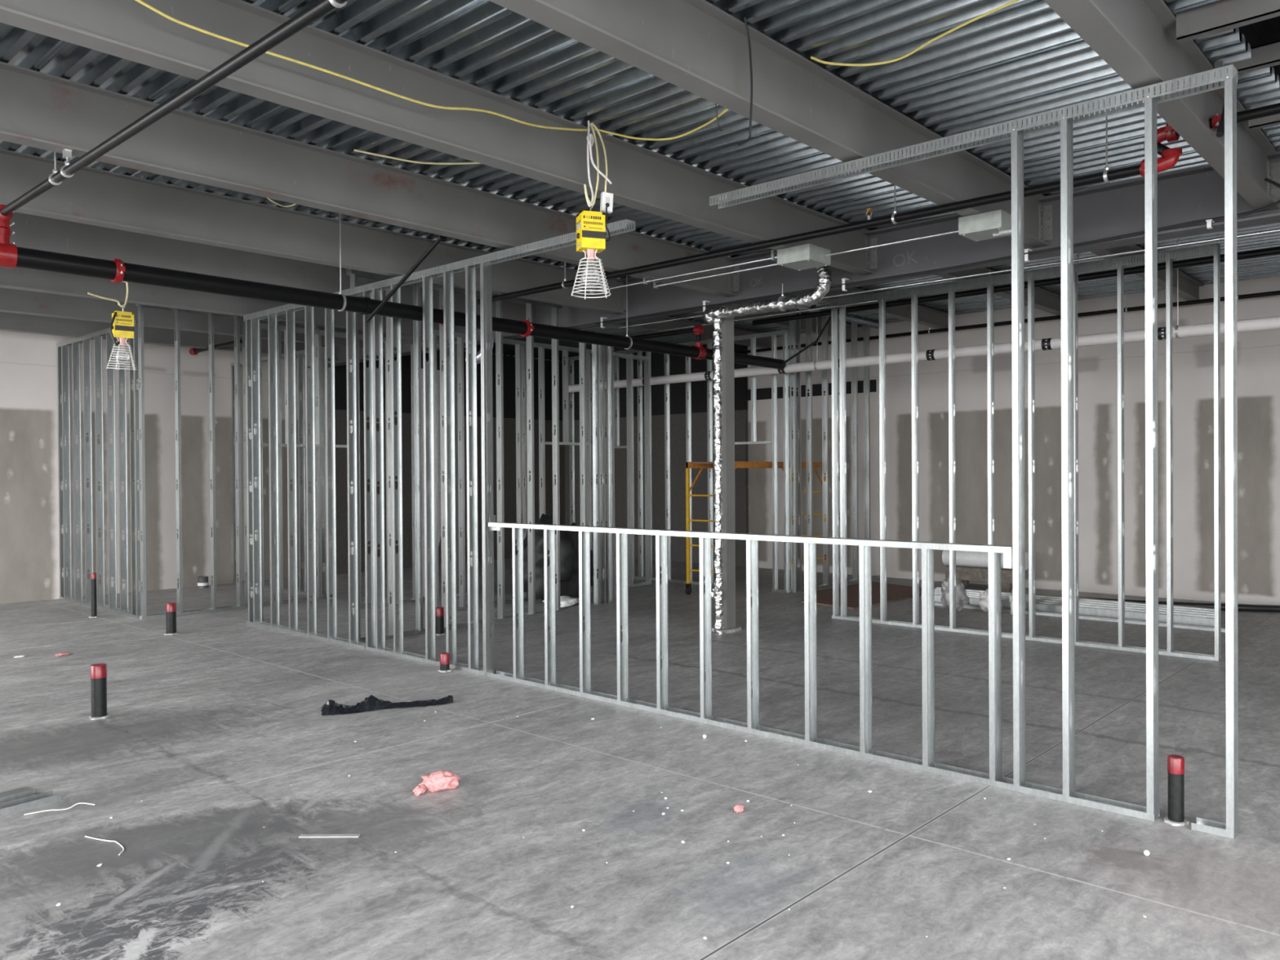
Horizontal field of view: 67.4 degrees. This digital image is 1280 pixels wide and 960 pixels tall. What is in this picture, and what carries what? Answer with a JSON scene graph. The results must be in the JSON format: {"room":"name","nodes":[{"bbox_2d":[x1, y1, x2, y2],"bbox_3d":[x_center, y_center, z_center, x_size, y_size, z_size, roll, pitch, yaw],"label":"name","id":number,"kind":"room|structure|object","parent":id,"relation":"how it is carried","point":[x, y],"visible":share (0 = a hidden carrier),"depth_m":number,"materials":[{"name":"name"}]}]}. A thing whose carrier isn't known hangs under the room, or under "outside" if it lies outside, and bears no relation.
{"room":"building under construction","nodes":[
{"label":"building under construction","id":0,"kind":"room"},
{"bbox_2d":[106,305,137,370],"bbox_3d":[-4.730,-1.292,8.766,0.253,0.597,0.252,-1,0,-33],"label":"work lamp","id":1,"kind":"object","parent":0,"point":[123,327],"visible":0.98,"depth_m":8.70,"materials":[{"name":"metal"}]},
{"bbox_2d":[109,311,119,345],"bbox_3d":[-4.712,-1.360,8.611,0.031,0.303,0.082,0,1,42],"label":"cable","id":2,"kind":"object","parent":1,"relation":"hanging from","point":[115,313],"visible":1,"depth_m":8.60,"materials":[{"name":"rubber"}]},
{"bbox_2d":[0,330,551,604],"bbox_3d":[-7.561,-0.788,14.338,0.200,4.900,17.400,0,1,42],"label":"wall","id":3,"kind":"structure","parent":0,"point":[29,538],"depth_m":14.38,"materials":[{"name":"paint"}]},
{"bbox_2d":[0,227,785,369],"bbox_3d":[-1.833,-1.678,10.006,1.413,0.429,9.940,0,1,42],"label":"pipe","id":4,"kind":"object","parent":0,"point":[11,256],"visible":0.85,"depth_m":7.95,"materials":[{"name":"black metal"}]},
{"bbox_2d":[360,235,443,322],"bbox_3d":[-2.037,-1.660,8.063,0.074,0.567,1.294,-1,1,-45],"label":"brace","id":5,"kind":"object","parent":4,"relation":"attached to","point":[440,238],"visible":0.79,"depth_m":8.03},
{"bbox_2d":[782,315,831,364],"bbox_3d":[2.345,-2.040,12.975,0.888,0.922,0.046,0,0,26],"label":"brace","id":6,"kind":"object","parent":4,"relation":"attached to","point":[829,317],"visible":0.71,"depth_m":12.98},
{"bbox_2d":[335,409,748,574],"bbox_3d":[-1.678,0.181,17.037,4.850,2.850,5.500,0,1,42],"label":"wall","id":7,"kind":"structure","parent":0,"point":[699,420],"depth_m":18.51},
{"bbox_2d":[334,343,876,420],"bbox_3d":[-0.738,-1.875,16.154,7.430,1.260,5.500,0,1,42],"label":"wall","id":8,"kind":"structure","parent":0,"point":[677,363],"depth_m":18.53,"materials":[{"name":"paint"}]},
{"bbox_2d":[658,299,878,331],"bbox_3d":[1.437,-1.978,11.662,3.200,0.022,0.022,0,1,42],"label":"conduit","id":9,"kind":"object","parent":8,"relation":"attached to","point":[874,300],"visible":1,"depth_m":11.37,"materials":[{"name":"metal"}]},
{"bbox_2d":[618,228,1279,328],"bbox_3d":[3.695,-1.885,8.275,10.700,0.022,0.022,0,1,42],"label":"conduit","id":10,"kind":"object","parent":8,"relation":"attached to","point":[1277,229],"visible":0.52,"depth_m":8.52,"materials":[{"name":"metal"}]},
{"bbox_2d":[0,557,1279,959],"bbox_3d":[-0.331,1.759,7.907,19.550,0.200,17.600,0,1,42],"label":"floor","id":11,"kind":"structure","parent":0,"point":[211,725],"depth_m":5.10,"materials":[{"name":"concrete"}]},
{"bbox_2d":[0,786,35,803],"bbox_3d":[-3.604,1.683,4.731,0.094,0.037,1.100,0,0,36],"label":"stud offcut","id":12,"kind":"object","parent":11,"relation":"on","point":[26,791],"visible":0.87,"depth_m":5.10,"materials":[{"name":"metal"}]},
{"bbox_2d":[0,790,61,815],"bbox_3d":[-3.430,1.685,4.672,0.097,0.032,1.100,0,0,36],"label":"track offcut","id":13,"kind":"object","parent":11,"relation":"on","point":[20,804],"visible":1,"depth_m":5.00,"materials":[{"name":"metal"}]},
{"bbox_2d":[88,573,97,617],"bbox_3d":[-6.659,1.404,11.695,0.097,0.540,0.086,-1,0,-21],"label":"stub","id":14,"kind":"object","parent":11,"relation":"on","point":[93,575],"visible":1,"depth_m":11.67,"materials":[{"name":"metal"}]},
{"bbox_2d":[56,320,140,618],"bbox_3d":[-7.081,-0.125,12.549,2.880,3.588,0.098,0,1,42],"label":"wall","id":15,"kind":"structure","parent":11,"relation":"on","point":[63,348],"depth_m":12.54,"materials":[{"name":"metal"}]},
{"bbox_2d":[89,663,110,719],"bbox_3d":[-3.852,1.501,6.830,0.152,0.375,0.134,0,1,42],"label":"stub","id":16,"kind":"object","parent":11,"relation":"on","point":[98,671],"visible":1,"depth_m":6.79,"materials":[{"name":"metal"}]},
{"bbox_2d":[164,602,178,635],"bbox_3d":[-5.088,1.505,10.429,0.133,0.335,0.138,0,0,-4],"label":"stub","id":17,"kind":"object","parent":11,"relation":"on","point":[171,607],"visible":1,"depth_m":10.38,"materials":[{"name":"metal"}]},
{"bbox_2d":[197,576,208,588],"bbox_3d":[-6.714,1.568,14.746,0.154,0.170,0.156,0,1,42],"label":"bucket","id":18,"kind":"object","parent":11,"relation":"on","point":[202,581],"visible":1,"depth_m":14.68,"materials":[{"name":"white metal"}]},
{"bbox_2d":[135,303,327,619],"bbox_3d":[-5.176,-0.246,12.405,0.098,3.808,2.450,0,1,42],"label":"wall","id":19,"kind":"structure","parent":11,"relation":"on","point":[144,615],"depth_m":12.13,"materials":[{"name":"metal"}]},
{"bbox_2d":[230,346,330,597],"bbox_3d":[-5.434,-0.108,14.391,2.830,3.508,0.098,0,1,42],"label":"wall","id":20,"kind":"structure","parent":11,"relation":"on","point":[300,354],"depth_m":13.92,"materials":[{"name":"metal"}]},
{"bbox_2d":[298,834,359,837],"bbox_3d":[-1.470,1.685,4.545,0.283,0.006,0.030,0,0,0],"label":"metal strip","id":21,"kind":"object","parent":11,"relation":"on","point":[300,835],"visible":1,"depth_m":4.54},
{"bbox_2d":[248,323,451,620],"bbox_3d":[-3.617,-0.106,12.318,0.098,3.508,2.880,0,1,42],"label":"wall","id":22,"kind":"structure","parent":11,"relation":"on","point":[317,333],"depth_m":12.13,"materials":[{"name":"metal"}]},
{"bbox_2d":[320,694,453,715],"bbox_3d":[-1.846,1.619,7.043,0.946,0.102,0.235,0,0,-15],"label":"plastic sheet","id":23,"kind":"object","parent":11,"relation":"on","point":[371,703],"visible":1,"depth_m":6.99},
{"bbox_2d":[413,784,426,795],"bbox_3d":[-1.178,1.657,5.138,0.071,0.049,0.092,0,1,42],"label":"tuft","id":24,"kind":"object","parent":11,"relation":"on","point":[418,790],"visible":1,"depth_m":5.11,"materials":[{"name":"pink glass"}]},
{"bbox_2d":[413,368,440,596],"bbox_3d":[-2.984,0.038,13.549,0.016,3.200,0.490,0,1,42],"label":"stud","id":25,"kind":"object","parent":11,"relation":"on","point":[437,371],"visible":0.06,"depth_m":13.53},
{"bbox_2d":[417,769,461,792],"bbox_3d":[-1.084,1.625,5.200,0.230,0.111,0.119,-1,0,-21],"label":"tuft","id":26,"kind":"object","parent":11,"relation":"on","point":[442,780],"visible":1,"depth_m":5.17,"materials":[{"name":"pink glass"}]},
{"bbox_2d":[435,606,445,635],"bbox_3d":[-2.139,1.509,10.292,0.120,0.290,0.123,0,1,42],"label":"stub","id":27,"kind":"object","parent":11,"relation":"on","point":[439,610],"visible":0.86,"depth_m":10.25,"materials":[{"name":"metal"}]},
{"bbox_2d":[438,652,451,672],"bbox_3d":[-1.697,1.587,8.371,0.116,0.155,0.116,0,1,42],"label":"stub","id":28,"kind":"object","parent":11,"relation":"on","point":[444,656],"visible":1,"depth_m":8.34,"materials":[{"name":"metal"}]},
{"bbox_2d":[454,345,467,596],"bbox_3d":[-2.614,-0.130,13.620,0.255,3.530,0.264,0,1,42],"label":"steel column","id":29,"kind":"structure","parent":11,"relation":"on","point":[455,346],"depth_m":13.55,"materials":[{"name":"metal"}]},
{"bbox_2d":[346,269,616,642],"bbox_3d":[-1.651,-0.256,11.165,0.098,3.798,3.830,0,1,42],"label":"wall","id":30,"kind":"structure","parent":11,"relation":"on","point":[602,357],"depth_m":11.50,"materials":[{"name":"metal"}]},
{"bbox_2d":[433,329,651,610],"bbox_3d":[-1.222,-0.123,13.340,0.098,3.498,4.020,0,1,42],"label":"wall","id":31,"kind":"structure","parent":11,"relation":"on","point":[520,345],"depth_m":13.17,"materials":[{"name":"metal"}]},
{"bbox_2d":[508,513,598,600],"bbox_3d":[-1.060,1.023,12.784,0.779,1.213,1.291,0,1,42],"label":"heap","id":32,"kind":"object","parent":11,"relation":"on","point":[569,540],"visible":0.47,"depth_m":12.45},
{"bbox_2d":[542,595,578,608],"bbox_3d":[-0.975,1.559,12.354,0.334,0.146,0.542,0,1,42],"label":"sheet","id":33,"kind":"object","parent":11,"relation":"on","point":[566,601],"visible":0.62,"depth_m":12.25,"materials":[{"name":"plastic"}]},
{"bbox_2d":[568,329,791,592],"bbox_3d":[0.422,-0.261,15.177,4.560,3.728,0.098,0,1,42],"label":"wall","id":34,"kind":"structure","parent":11,"relation":"on","point":[785,333],"depth_m":14.84,"materials":[{"name":"metal"}]},
{"bbox_2d":[711,302,741,633],"bbox_3d":[0.925,-0.131,10.392,0.255,3.530,0.260,0,1,42],"label":"steel column","id":35,"kind":"structure","parent":11,"relation":"on","point":[727,324],"depth_m":10.32,"materials":[{"name":"metal"}]},
{"bbox_2d":[243,64,1238,839],"bbox_3d":[-0.885,-0.125,7.798,9.898,3.574,0.102,0,1,42],"label":"wall","id":36,"kind":"structure","parent":11,"relation":"on","point":[373,377],"depth_m":6.40,"materials":[{"name":"metal"}]},
{"bbox_2d":[684,461,826,595],"bbox_3d":[1.802,0.666,14.300,0.636,1.869,2.820,0,1,42],"label":"scaffold","id":37,"kind":"object","parent":11,"relation":"on","point":[738,464],"visible":0.3,"depth_m":13.50,"materials":[{"name":"metal"}]},
{"bbox_2d":[702,265,831,634],"bbox_3d":[1.273,-0.263,9.768,1.564,3.812,0.164,0,1,42],"label":"pipe","id":38,"kind":"object","parent":11,"relation":"on","point":[713,315],"visible":0.92,"depth_m":10.16,"materials":[{"name":"silver"}]},
{"bbox_2d":[789,306,879,592],"bbox_3d":[3.057,-0.454,14.631,0.098,4.088,2.642,0,1,42],"label":"wall","id":39,"kind":"structure","parent":11,"relation":"on","point":[794,325],"depth_m":14.28,"materials":[{"name":"metal"}]},
{"bbox_2d":[801,581,921,608],"bbox_3d":[3.123,1.590,13.397,1.350,0.020,2.730,0,1,42],"label":"plywood sheet","id":40,"kind":"object","parent":11,"relation":"on","point":[894,592],"visible":0.65,"depth_m":13.23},
{"bbox_2d":[940,574,969,611],"bbox_3d":[3.822,1.373,11.695,0.289,0.465,0.463,0,1,42],"label":"plastic bag","id":41,"kind":"object","parent":11,"relation":"on","point":[962,598],"visible":0.68,"depth_m":11.61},
{"bbox_2d":[945,565,1013,591],"bbox_3d":[5.049,1.433,14.061,1.000,0.300,0.450,0,1,42],"label":"wooden crate","id":42,"kind":"object","parent":11,"relation":"on","point":[966,574],"visible":0.5,"depth_m":13.90,"materials":[{"name":"brown wood"}]},
{"bbox_2d":[942,550,1028,569],"bbox_3d":[5.051,1.153,14.062,1.200,0.257,0.257,0,1,42],"label":"roll","id":43,"kind":"object","parent":42,"relation":"on","point":[963,558],"visible":0.56,"depth_m":14.08,"materials":[{"name":"plastic"}]},
{"bbox_2d":[978,588,1002,612],"bbox_3d":[4.206,1.453,11.517,0.224,0.304,0.389,0,1,42],"label":"bag","id":44,"kind":"object","parent":11,"relation":"on","point":[984,602],"visible":0.49,"depth_m":11.42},
{"bbox_2d":[1008,588,1026,615],"bbox_3d":[4.478,1.417,11.370,0.176,0.373,0.302,0,1,42],"label":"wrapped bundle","id":45,"kind":"object","parent":11,"relation":"on","point":[1011,596],"visible":0.22,"depth_m":11.34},
{"bbox_2d":[830,243,1221,661],"bbox_3d":[3.725,-0.247,9.926,3.958,3.728,0.102,0,1,42],"label":"wall","id":46,"kind":"structure","parent":11,"relation":"on","point":[989,282],"depth_m":9.91,"materials":[{"name":"metal"}]},
{"bbox_2d":[933,586,1214,626],"bbox_3d":[5.184,1.531,11.813,3.430,0.133,0.510,0,1,42],"label":"bundle","id":47,"kind":"object","parent":11,"relation":"on","point":[1089,606],"visible":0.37,"depth_m":11.34,"materials":[{"name":"metal"}]},
{"bbox_2d":[934,602,1225,632],"bbox_3d":[4.949,1.587,11.243,3.350,0.030,0.090,0,1,42],"label":"track","id":48,"kind":"object","parent":11,"relation":"on","point":[968,606],"visible":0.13,"depth_m":10.89,"materials":[{"name":"metal"}]},
{"bbox_2d":[964,587,1279,612],"bbox_3d":[6.624,1.542,11.960,5.663,0.082,0.559,0,0,34],"label":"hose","id":49,"kind":"object","parent":11,"relation":"on","point":[1241,607],"visible":0.3,"depth_m":11.65,"materials":[{"name":"rubber"}]},
{"bbox_2d":[1164,754,1189,826],"bbox_3d":[2.601,1.503,4.664,0.106,0.318,0.103,0,0,-13],"label":"stub","id":50,"kind":"object","parent":11,"relation":"on","point":[1175,763],"visible":1,"depth_m":4.63,"materials":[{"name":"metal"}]},
{"bbox_2d":[0,0,1279,361],"bbox_3d":[-0.316,-2.429,7.924,19.150,0.192,17.069,0,1,42],"label":"ceiling","id":51,"kind":"structure","parent":0,"point":[1019,60],"depth_m":5.84,"materials":[{"name":"metal"}]},
{"bbox_2d":[48,151,62,185],"bbox_3d":[-3.469,-2.028,5.693,0.024,0.556,0.068,0,1,42],"label":"hanger","id":52,"kind":"object","parent":51,"relation":"hanging from","point":[55,171],"visible":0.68,"depth_m":5.69,"materials":[{"name":"metal"}]},
{"bbox_2d":[0,0,347,244],"bbox_3d":[-0.127,-1.712,2.647,11.355,0.251,0.128,0,1,42],"label":"pipe","id":53,"kind":"object","parent":52,"relation":"hanging from","point":[320,8],"visible":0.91,"depth_m":4.42,"materials":[{"name":"black metal"}]},
{"bbox_2d":[337,213,346,311],"bbox_3d":[-2.589,-1.894,8.297,0.152,0.871,0.028,0,1,42],"label":"hanger","id":54,"kind":"object","parent":51,"relation":"hanging from","point":[340,291],"visible":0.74,"depth_m":8.29,"materials":[{"name":"metal"}]},
{"bbox_2d":[353,149,481,164],"bbox_3d":[-1.439,-2.276,6.773,1.114,0.092,0.046,0,0,-12],"label":"extension cord","id":55,"kind":"object","parent":51,"relation":"hanging from","point":[356,150],"visible":0.7,"depth_m":6.76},
{"bbox_2d":[465,293,493,364],"bbox_3d":[-1.728,-1.799,10.384,0.307,1.100,0.125,0,0,23],"label":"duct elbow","id":56,"kind":"object","parent":51,"relation":"attached to","point":[478,353],"visible":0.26,"depth_m":10.33,"materials":[{"name":"metal"}]},
{"bbox_2d":[583,123,599,205],"bbox_3d":[-0.309,-2.029,6.141,0.063,0.555,0.146,0,0,15],"label":"extension cord","id":57,"kind":"object","parent":51,"relation":"hanging from","point":[591,125],"visible":1,"depth_m":6.18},
{"bbox_2d":[583,120,611,207],"bbox_3d":[-0.289,-2.030,6.176,0.206,0.575,0.092,-1,0,-37],"label":"rope","id":58,"kind":"object","parent":51,"relation":"hanging from","point":[590,140],"visible":1,"depth_m":6.12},
{"bbox_2d":[571,204,610,299],"bbox_3d":[-0.314,-1.471,6.138,0.253,0.589,0.253,0,0,38],"label":"work lamp","id":59,"kind":"object","parent":58,"relation":"hanging from","point":[590,225],"visible":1,"depth_m":6.09,"materials":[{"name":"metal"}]},
{"bbox_2d":[586,248,595,260],"bbox_3d":[-0.314,-1.437,6.138,0.052,0.065,0.052,0,1,42],"label":"socket","id":60,"kind":"object","parent":59,"relation":"attached to","point":[590,252],"depth_m":6.12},
{"bbox_2d":[591,122,607,192],"bbox_3d":[-0.263,-2.088,6.226,0.106,0.455,0.050,0,0,2],"label":"extension cord","id":61,"kind":"object","parent":51,"relation":"hanging from","point":[593,124],"visible":1,"depth_m":6.23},
{"bbox_2d":[600,191,613,241],"bbox_3d":[-0.209,-1.697,6.198,0.080,0.323,0.085,-1,0,-20],"label":"outlet box","id":62,"kind":"object","parent":61,"relation":"hanging from","point":[606,198],"visible":1,"depth_m":6.19,"materials":[{"name":"white plastic"}]},
{"bbox_2d":[624,275,632,349],"bbox_3d":[-0.148,-1.928,10.970,0.152,0.871,0.028,0,1,42],"label":"hanger","id":63,"kind":"object","parent":51,"relation":"hanging from","point":[627,334],"visible":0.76,"depth_m":10.97,"materials":[{"name":"metal"}]},
{"bbox_2d":[594,108,728,140],"bbox_3d":[0.376,-2.296,6.044,1.353,0.058,0.411,0,0,34],"label":"extension cord","id":64,"kind":"object","parent":51,"relation":"hanging from","point":[726,109],"visible":0.73,"depth_m":6.32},
{"bbox_2d":[891,184,897,223],"bbox_3d":[1.861,-2.110,7.008,0.024,0.478,0.076,0,1,42],"label":"hanger","id":65,"kind":"object","parent":51,"relation":"hanging from","point":[895,211],"visible":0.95,"depth_m":7.00,"materials":[{"name":"metal"}]},
{"bbox_2d":[810,0,1019,66],"bbox_3d":[1.544,-2.300,4.870,1.387,0.049,0.324,0,1,42],"label":"extension cord","id":66,"kind":"object","parent":51,"relation":"hanging from","point":[1013,1],"visible":1,"depth_m":5.06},
{"bbox_2d":[1102,115,1110,182],"bbox_3d":[2.932,-2.111,6.031,0.024,0.478,0.076,0,1,42],"label":"hanger","id":67,"kind":"object","parent":51,"relation":"hanging from","point":[1106,168],"visible":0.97,"depth_m":6.03,"materials":[{"name":"metal"}]},
{"bbox_2d":[477,102,1279,304],"bbox_3d":[2.600,-2.005,6.335,11.700,0.302,0.144,0,1,42],"label":"pipe","id":68,"kind":"object","parent":67,"relation":"hanging from","point":[1170,157],"visible":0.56,"depth_m":6.75,"materials":[{"name":"black metal"}]},
{"bbox_2d":[1124,288,1128,312],"bbox_3d":[6.467,-2.383,12.752,0.024,0.310,0.070,0,1,42],"label":"hanger","id":69,"kind":"object","parent":51,"relation":"hanging from","point":[1126,305],"visible":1,"depth_m":12.75,"materials":[{"name":"metal"}]},
{"bbox_2d":[733,290,1279,353],"bbox_3d":[6.520,-2.263,12.706,13.500,0.052,0.052,0,1,42],"label":"pipe","id":70,"kind":"object","parent":69,"relation":"hanging from","point":[1276,292],"visible":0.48,"depth_m":13.40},
{"bbox_2d":[1174,240,1179,338],"bbox_3d":[5.637,-1.998,10.062,0.024,1.032,0.136,0,1,42],"label":"hanger","id":71,"kind":"object","parent":51,"relation":"hanging from","point":[1177,326],"visible":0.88,"depth_m":10.06,"materials":[{"name":"metal"}]},
{"bbox_2d":[1248,113,1279,130],"bbox_3d":[4.462,-2.317,5.680,1.466,0.120,0.072,0,1,42],"label":"channel","id":72,"kind":"object","parent":51,"relation":"attached to","point":[1273,120],"visible":0.44,"depth_m":6.11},
{"bbox_3d":[4.440,-2.254,9.730,0.024,0.501,0.084,0,1,42],"label":"hanger","id":73,"kind":"object","parent":51,"relation":"hanging from","visible":0},
{"bbox_2d":[751,246,1279,325],"bbox_3d":[5.460,-2.050,8.801,10.800,0.096,0.066,0,1,42],"label":"pipe","id":74,"kind":"object","parent":73,"relation":"hanging from","point":[1272,251],"visible":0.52,"depth_m":10.00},
{"bbox_2d":[747,275,1279,605],"bbox_3d":[5.444,-0.872,14.382,19.350,4.900,0.200,0,1,42],"label":"wall","id":75,"kind":"structure","parent":0,"point":[1258,352],"depth_m":13.46,"materials":[{"name":"paint"}]},
{"bbox_2d":[1238,16,1279,81],"bbox_3d":[-0.361,-2.941,7.875,19.550,0.800,17.600,0,1,42],"label":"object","id":76,"kind":"structure","parent":0,"point":[1267,31],"depth_m":6.06,"materials":[{"name":"fabric"}]},
{"bbox_3d":[6.866,-0.794,1.441,0.200,4.900,17.400,0,1,42],"label":"wall","id":77,"kind":"structure","parent":0,"visible":0},
{"bbox_2d":[304,151,1279,368],"bbox_3d":[1.472,-2.126,9.868,19.130,0.459,0.240,0,1,42],"label":"girder","id":78,"kind":"object","parent":77,"relation":"attached to","point":[1194,193],"visible":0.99,"depth_m":8.60,"materials":[{"name":"metal"}]},
{"bbox_2d":[0,311,337,360],"bbox_3d":[-8.802,-2.108,11.591,0.135,0.391,11.294,0,1,42],"label":"steel beam","id":79,"kind":"structure","parent":78,"relation":"attached to","point":[9,322],"depth_m":13.09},
{"bbox_2d":[189,339,242,355],"bbox_3d":[-6.288,-2.112,14.107,1.908,0.443,0.110,0,1,42],"label":"pipe","id":80,"kind":"object","parent":79,"relation":"attached to","point":[193,351],"visible":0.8,"depth_m":13.99,"materials":[{"name":"black metal"}]},
{"bbox_2d":[0,287,386,351],"bbox_3d":[-7.603,-2.108,10.498,0.135,0.391,11.294,0,1,42],"label":"steel beam","id":81,"kind":"structure","parent":78,"relation":"attached to","point":[11,300],"depth_m":11.71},
{"bbox_2d":[0,266,457,341],"bbox_3d":[-6.405,-2.108,9.404,0.135,0.391,11.294,0,1,42],"label":"steel beam","id":82,"kind":"structure","parent":78,"relation":"attached to","point":[17,278],"depth_m":10.56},
{"bbox_2d":[9,212,529,320],"bbox_3d":[-5.207,-2.108,8.310,0.135,0.391,11.294,0,1,42],"label":"steel beam","id":83,"kind":"structure","parent":78,"relation":"attached to","point":[31,231],"depth_m":9.25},
{"bbox_2d":[87,281,128,307],"bbox_3d":[-4.784,-1.741,8.635,0.027,0.355,0.340,0,1,42],"label":"extension cord","id":84,"kind":"object","parent":83,"relation":"hanging from","point":[88,293],"visible":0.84,"depth_m":8.69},
{"bbox_2d":[0,148,628,315],"bbox_3d":[-4.000,-2.109,7.209,0.157,0.391,11.294,0,1,42],"label":"steel beam","id":85,"kind":"structure","parent":78,"relation":"attached to","point":[95,197],"depth_m":8.02,"materials":[{"name":"metal"}]},
{"bbox_2d":[0,61,739,297],"bbox_3d":[-2.802,-2.109,6.115,0.157,0.391,11.294,0,1,42],"label":"steel beam","id":86,"kind":"structure","parent":78,"relation":"attached to","point":[38,109],"depth_m":6.59,"materials":[{"name":"metal"}]},
{"bbox_2d":[60,148,74,177],"bbox_3d":[-3.308,-1.828,5.549,0.048,0.156,0.068,0,1,42],"label":"hanger","id":87,"kind":"object","parent":86,"relation":"hanging from","point":[67,153],"visible":0.72,"depth_m":5.54,"materials":[{"name":"metal"}]},
{"bbox_2d":[653,262,777,288],"bbox_3d":[0.754,-1.927,8.896,1.680,0.080,0.046,0,1,42],"label":"conduit","id":88,"kind":"object","parent":86,"relation":"attached to","point":[655,286],"visible":0.74,"depth_m":8.95,"materials":[{"name":"metal"}]},
{"bbox_2d":[0,0,877,275],"bbox_3d":[-1.603,-2.109,5.021,0.157,0.391,11.294,0,1,42],"label":"steel beam","id":89,"kind":"structure","parent":78,"relation":"attached to","point":[642,179],"depth_m":5.35,"materials":[{"name":"metal"}]},
{"bbox_2d":[134,0,587,131],"bbox_3d":[-1.483,-2.153,4.901,0.034,0.234,3.483,0,1,42],"label":"extension cord","id":90,"kind":"object","parent":89,"relation":"hanging from","point":[140,2],"visible":0.99,"depth_m":4.89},
{"bbox_2d":[777,243,831,270],"bbox_3d":[1.389,-1.883,8.138,0.320,0.132,0.331,0,1,42],"label":"junction box","id":91,"kind":"object","parent":89,"relation":"attached to","point":[806,256],"visible":1,"depth_m":8.04,"materials":[{"name":"metal"}]},
{"bbox_2d":[588,249,777,293],"bbox_3d":[0.345,-1.925,8.959,2.330,0.080,0.046,0,1,42],"label":"conduit","id":92,"kind":"object","parent":91,"relation":"attached to","point":[772,257],"visible":0.83,"depth_m":8.82,"materials":[{"name":"metal"}]},
{"bbox_2d":[827,230,958,256],"bbox_3d":[2.057,-1.907,7.712,1.240,0.022,0.022,0,1,42],"label":"conduit","id":93,"kind":"object","parent":91,"relation":"attached to","point":[954,231],"visible":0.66,"depth_m":7.71,"materials":[{"name":"metal"}]},
{"bbox_2d":[612,315,778,348],"bbox_3d":[0.421,-2.391,14.802,0.130,0.226,5.864,0,1,42],"label":"steel beam","id":94,"kind":"structure","parent":78,"relation":"attached to","point":[763,342],"depth_m":15.15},
{"bbox_2d":[488,0,1053,248],"bbox_3d":[-0.405,-2.110,3.927,0.157,0.391,11.294,0,1,42],"label":"steel beam","id":95,"kind":"structure","parent":78,"relation":"attached to","point":[696,46],"depth_m":5.15,"materials":[{"name":"metal"}]},
{"bbox_2d":[735,17,752,146],"bbox_3d":[0.522,-1.990,4.812,0.019,0.668,0.134,0,1,42],"label":"cable","id":96,"kind":"object","parent":95,"relation":"hanging from","point":[744,18],"visible":1,"depth_m":4.85,"materials":[{"name":"rubber"}]},
{"bbox_2d":[958,209,1011,241],"bbox_3d":[2.600,-1.869,7.121,0.360,0.162,0.301,0,1,42],"label":"junction box","id":97,"kind":"object","parent":95,"relation":"attached to","point":[995,224],"visible":0.85,"depth_m":7.03,"materials":[{"name":"metal"}]},
{"bbox_2d":[699,310,861,338],"bbox_3d":[1.619,-2.391,13.708,0.130,0.226,5.864,0,1,42],"label":"steel beam","id":98,"kind":"structure","parent":78,"relation":"attached to","point":[816,326],"depth_m":14.63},
{"bbox_2d":[821,287,948,328],"bbox_3d":[2.818,-2.391,12.614,0.130,0.226,5.864,0,1,42],"label":"steel beam","id":99,"kind":"structure","parent":78,"relation":"attached to","point":[926,316],"depth_m":13.70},
{"bbox_2d":[594,177,1279,328],"bbox_3d":[1.916,-1.929,8.979,6.926,0.249,0.488,0,1,42],"label":"pipe","id":100,"kind":"object","parent":78,"relation":"attached to","point":[1210,220],"visible":0.94,"depth_m":8.34,"materials":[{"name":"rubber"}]},
{"bbox_2d":[937,267,1061,315],"bbox_3d":[4.105,-2.392,11.440,0.130,0.226,5.864,0,1,42],"label":"steel beam","id":101,"kind":"structure","parent":78,"relation":"attached to","point":[1045,300],"depth_m":12.62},
{"bbox_3d":[4.160,-1.998,11.411,0.024,1.032,0.136,0,1,42],"label":"hanger","id":102,"kind":"object","parent":101,"relation":"hanging from","visible":0},
{"bbox_2d":[568,315,1279,392],"bbox_3d":[4.288,-1.551,11.299,14.900,0.134,0.132,0,1,42],"label":"insulated pipe","id":103,"kind":"object","parent":102,"relation":"hanging from","point":[1270,322],"visible":0.7,"depth_m":11.57,"materials":[{"name":"white plastic"}]},
{"bbox_2d":[1090,244,1204,300],"bbox_3d":[5.303,-2.392,10.346,0.130,0.226,5.864,0,1,42],"label":"steel beam","id":104,"kind":"structure","parent":78,"relation":"attached to","point":[1188,286],"depth_m":11.55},
{"bbox_2d":[1043,0,1279,212],"bbox_3d":[0.793,-2.110,2.833,0.157,0.391,11.294,0,1,42],"label":"steel beam","id":105,"kind":"structure","parent":78,"relation":"attached to","point":[1137,39],"depth_m":4.97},
{"bbox_2d":[1176,0,1279,43],"bbox_3d":[3.268,-2.298,4.372,1.466,0.145,0.072,0,1,42],"label":"channel","id":106,"kind":"object","parent":105,"relation":"attached to","point":[1226,15],"visible":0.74,"depth_m":4.72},
{"bbox_2d":[1214,40,1279,75],"bbox_3d":[3.834,-2.353,4.992,1.466,0.110,0.072,0,1,42],"label":"channel","id":107,"kind":"object","parent":105,"relation":"attached to","point":[1266,55],"visible":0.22,"depth_m":5.33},
{"bbox_2d":[1215,97,1224,137],"bbox_3d":[3.309,-2.118,5.432,0.045,0.406,0.255,0,1,42],"label":"hose","id":108,"kind":"object","parent":107,"relation":"hanging from","point":[1220,131],"visible":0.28,"depth_m":5.37,"materials":[{"name":"rubber"}]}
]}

